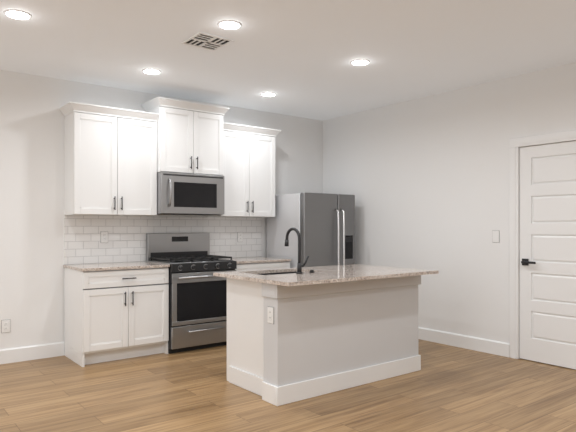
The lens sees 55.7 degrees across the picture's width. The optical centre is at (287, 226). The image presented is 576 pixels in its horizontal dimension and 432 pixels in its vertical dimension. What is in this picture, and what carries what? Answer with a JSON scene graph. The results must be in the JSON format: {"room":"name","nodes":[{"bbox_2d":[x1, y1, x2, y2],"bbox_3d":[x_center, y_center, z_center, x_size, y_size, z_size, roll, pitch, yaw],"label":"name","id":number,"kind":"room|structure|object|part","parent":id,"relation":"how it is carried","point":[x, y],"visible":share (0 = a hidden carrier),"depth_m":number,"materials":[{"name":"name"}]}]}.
{"room":"kitchen","nodes":[
{"label":"kitchen","id":0,"kind":"room"},
{"bbox_2d":[0,70,322,348],"bbox_3d":[-2.792,-0.090,5.060,8.430,2.740,0.120,0,0,-38],"label":"wall","id":1,"kind":"structure","parent":0,"point":[31,212],"depth_m":5.30,"materials":[{"name":"paint"}]},
{"bbox_2d":[1,319,9,332],"bbox_3d":[-2.638,0.933,5.098,0.077,0.121,0.009,0,0,-38],"label":"outlet","id":2,"kind":"object","parent":1,"relation":"attached to","point":[5,326],"visible":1,"depth_m":5.09,"materials":[{"name":"grey plastic"}]},
{"bbox_2d":[0,342,63,363],"bbox_3d":[-4.106,1.212,3.955,4.760,0.135,0.016,0,0,-38],"label":"baseboard","id":3,"kind":"structure","parent":1,"relation":"attached to","point":[24,353],"depth_m":5.22,"materials":[{"name":"white wood"}]},
{"bbox_2d":[59,101,158,215],"bbox_3d":[-1.799,-0.642,5.517,0.891,1.055,0.372,0,0,-38],"label":"upper cabinet","id":4,"kind":"object","parent":1,"relation":"attached to","point":[110,161],"visible":1,"depth_m":5.38,"materials":[{"name":"white wood"}]},
{"bbox_2d":[64,215,261,264],"bbox_3d":[-1.281,0.149,6.149,2.390,0.522,0.012,0,0,-38],"label":"tile backsplash","id":5,"kind":"structure","parent":1,"relation":"attached to","point":[83,244],"depth_m":5.88,"materials":[{"name":"white tile"}]},
{"bbox_2d":[101,231,107,242],"bbox_3d":[-1.903,0.110,5.652,0.077,0.121,0.009,0,0,-38],"label":"outlet","id":6,"kind":"object","parent":5,"relation":"attached to","point":[104,236],"visible":1,"depth_m":5.65,"materials":[{"name":"grey plastic"}]},
{"bbox_2d":[237,232,242,241],"bbox_3d":[-0.584,0.130,6.675,0.077,0.121,0.009,0,0,-38],"label":"outlet","id":7,"kind":"object","parent":5,"relation":"attached to","point":[239,236],"visible":1,"depth_m":6.67,"materials":[{"name":"grey plastic"}]},
{"bbox_2d":[141,97,229,175],"bbox_3d":[-1.123,-0.947,5.997,0.855,0.757,0.442,0,0,-38],"label":"upper cabinet","id":8,"kind":"object","parent":1,"relation":"attached to","point":[189,137],"visible":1,"depth_m":5.83,"materials":[{"name":"white wood"}]},
{"bbox_2d":[157,172,223,214],"bbox_3d":[-1.114,-0.347,5.986,0.755,0.432,0.470,0,0,-38],"label":"over-the-range microwave","id":9,"kind":"object","parent":8,"relation":"attached to","point":[186,194],"visible":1,"depth_m":5.82,"materials":[{"name":"grey metal"}]},
{"bbox_2d":[207,122,280,216],"bbox_3d":[-0.519,-0.642,6.510,0.816,1.055,0.372,0,0,-38],"label":"upper cabinet","id":10,"kind":"object","parent":1,"relation":"attached to","point":[249,168],"visible":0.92,"depth_m":6.38,"materials":[{"name":"white wood"}]},
{"bbox_2d":[0,339,575,431],"bbox_3d":[-0.105,1.310,1.595,8.430,0.060,8.890,0,0,-38],"label":"floor","id":11,"kind":"structure","parent":0,"point":[447,388],"depth_m":4.03,"materials":[{"name":"brown wood"}]},
{"bbox_2d":[63,261,169,366],"bbox_3d":[-1.700,0.830,5.418,0.855,0.900,0.626,0,0,-38],"label":"base cabinet","id":12,"kind":"object","parent":11,"relation":"on","point":[115,311],"visible":1,"depth_m":5.19,"materials":[{"name":"white wood"}]},
{"bbox_2d":[146,233,236,353],"bbox_3d":[-1.031,0.676,5.878,0.759,1.207,0.697,0,0,-38],"label":"range","id":13,"kind":"object","parent":11,"relation":"on","point":[197,304],"visible":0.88,"depth_m":5.67,"materials":[{"name":"silver metal"}]},
{"bbox_2d":[223,257,290,270],"bbox_3d":[-0.449,0.830,6.389,0.778,0.900,0.626,0,0,-38],"label":"base cabinet","id":14,"kind":"object","parent":11,"relation":"on","point":[252,263],"visible":0.12,"depth_m":6.22,"materials":[{"name":"white wood"}]},
{"bbox_2d":[267,192,354,267],"bbox_3d":[0.305,0.443,6.810,0.830,1.675,0.812,0,0,-38],"label":"fridge","id":15,"kind":"object","parent":11,"relation":"on","point":[323,224],"visible":0.58,"depth_m":6.53,"materials":[{"name":"grey metal"}]},
{"bbox_2d":[218,276,420,405],"bbox_3d":[0.308,0.843,4.682,1.601,0.874,0.806,0,0,-38],"label":"kitchen island","id":16,"kind":"object","parent":11,"relation":"on","point":[333,328],"depth_m":4.27,"materials":[{"name":"paint"}]},
{"bbox_2d":[267,306,273,323],"bbox_3d":[-0.128,0.644,3.957,0.009,0.121,0.077,0,0,-38],"label":"outlet","id":17,"kind":"object","parent":16,"relation":"attached to","point":[270,314],"visible":1,"depth_m":3.95,"materials":[{"name":"grey plastic"}]},
{"bbox_2d":[213,264,436,287],"bbox_3d":[0.342,0.393,4.597,1.645,0.026,1.004,0,0,-38],"label":"island countertop","id":18,"kind":"structure","parent":16,"relation":"on","point":[335,274],"depth_m":4.31,"materials":[{"name":"beige stone"}]},
{"bbox_2d":[257,268,296,275],"bbox_3d":[-0.059,0.507,4.587,0.630,0.226,0.400,0,0,-38],"label":"sink","id":19,"kind":"object","parent":18,"relation":"in","point":[286,269],"depth_m":4.76,"materials":[{"name":"silver metal"}]},
{"bbox_2d":[285,227,313,273],"bbox_3d":[0.096,0.193,4.497,0.188,0.372,0.213,0,0,-38],"label":"faucet","id":20,"kind":"object","parent":18,"relation":"on","point":[299,268],"visible":1,"depth_m":4.39,"materials":[{"name":"black metal"}]},
{"bbox_2d":[0,0,575,120],"bbox_3d":[-0.105,-1.500,1.595,8.430,0.080,8.890,0,0,-38],"label":"ceiling","id":21,"kind":"structure","parent":0,"point":[296,56],"depth_m":4.45,"materials":[{"name":"paint"}]},
{"bbox_2d":[3,9,31,19],"bbox_3d":[-1.857,-1.455,3.748,0.180,0.008,0.180,0,0,-38],"label":"recessed light","id":22,"kind":"object","parent":21,"relation":"in","point":[17,14],"visible":1,"depth_m":3.73,"materials":[{"name":"white"}]},
{"bbox_2d":[142,68,160,73],"bbox_3d":[-1.281,-1.455,5.119,0.180,0.008,0.180,0,0,-38],"label":"recessed light","id":23,"kind":"object","parent":21,"relation":"in","point":[150,71],"visible":0.98,"depth_m":5.10,"materials":[{"name":"white plastic"}]},
{"bbox_2d":[181,32,233,50],"bbox_3d":[-0.634,-1.454,4.292,0.304,0.010,0.304,0,0,-38],"label":"ceiling vent","id":24,"kind":"object","parent":21,"relation":"in","point":[206,41],"visible":1,"depth_m":4.29,"materials":[{"name":"white metal"}]},
{"bbox_2d":[217,20,241,29],"bbox_3d":[-0.422,-1.455,3.938,0.180,0.008,0.180,0,0,-38],"label":"recessed light","id":25,"kind":"object","parent":21,"relation":"in","point":[229,24],"visible":1,"depth_m":3.91,"materials":[{"name":"white plastic"}]},
{"bbox_2d":[260,92,275,96],"bbox_3d":[-0.217,-1.455,6.007,0.180,0.008,0.180,0,0,-38],"label":"recessed light","id":26,"kind":"object","parent":21,"relation":"in","point":[268,94],"visible":0.98,"depth_m":5.99,"materials":[{"name":"white"}]},
{"bbox_2d":[350,59,369,65],"bbox_3d":[0.640,-1.455,4.837,0.180,0.008,0.180,0,0,-38],"label":"recessed light","id":27,"kind":"object","parent":21,"relation":"in","point":[358,62],"visible":0.98,"depth_m":4.82,"materials":[{"name":"white"}]},
{"bbox_2d":[323,62,575,342],"bbox_3d":[3.178,-0.090,4.142,0.120,2.740,8.650,0,0,-38],"label":"wall","id":28,"kind":"structure","parent":0,"point":[424,181],"depth_m":5.90,"materials":[{"name":"paint"}]},
{"bbox_2d":[418,327,508,356],"bbox_3d":[1.326,1.212,6.420,0.016,0.135,2.749,0,0,-38],"label":"baseboard","id":29,"kind":"structure","parent":28,"relation":"attached to","point":[452,339],"depth_m":5.72,"materials":[{"name":"white wood"}]},
{"bbox_2d":[492,230,499,242],"bbox_3d":[2.079,0.100,5.454,0.008,0.121,0.077,0,0,-38],"label":"light switch","id":30,"kind":"object","parent":28,"relation":"attached to","point":[495,236],"visible":1,"depth_m":5.45,"materials":[{"name":"grey plastic"}]},
{"bbox_2d":[509,130,575,358],"bbox_3d":[2.517,0.212,4.977,0.142,2.136,0.986,0,0,-38],"label":"door frame","id":31,"kind":"structure","parent":28,"relation":"attached to","point":[515,144],"depth_m":5.27,"materials":[{"name":"white wood"}]},
{"bbox_2d":[520,141,575,368],"bbox_3d":[2.474,0.255,4.944,0.094,2.034,0.799,0,0,-38],"label":"interior door","id":32,"kind":"structure","parent":28,"relation":"in","point":[548,247],"depth_m":5.05,"materials":[{"name":"white wood"}]},
{"bbox_3d":[2.280,0.340,5.164,0.057,0.064,0.157,0,0,-38],"label":"door handle","id":33,"kind":"part","parent":32,"relation":"part of","materials":[{"name":"black metal"}]}
]}

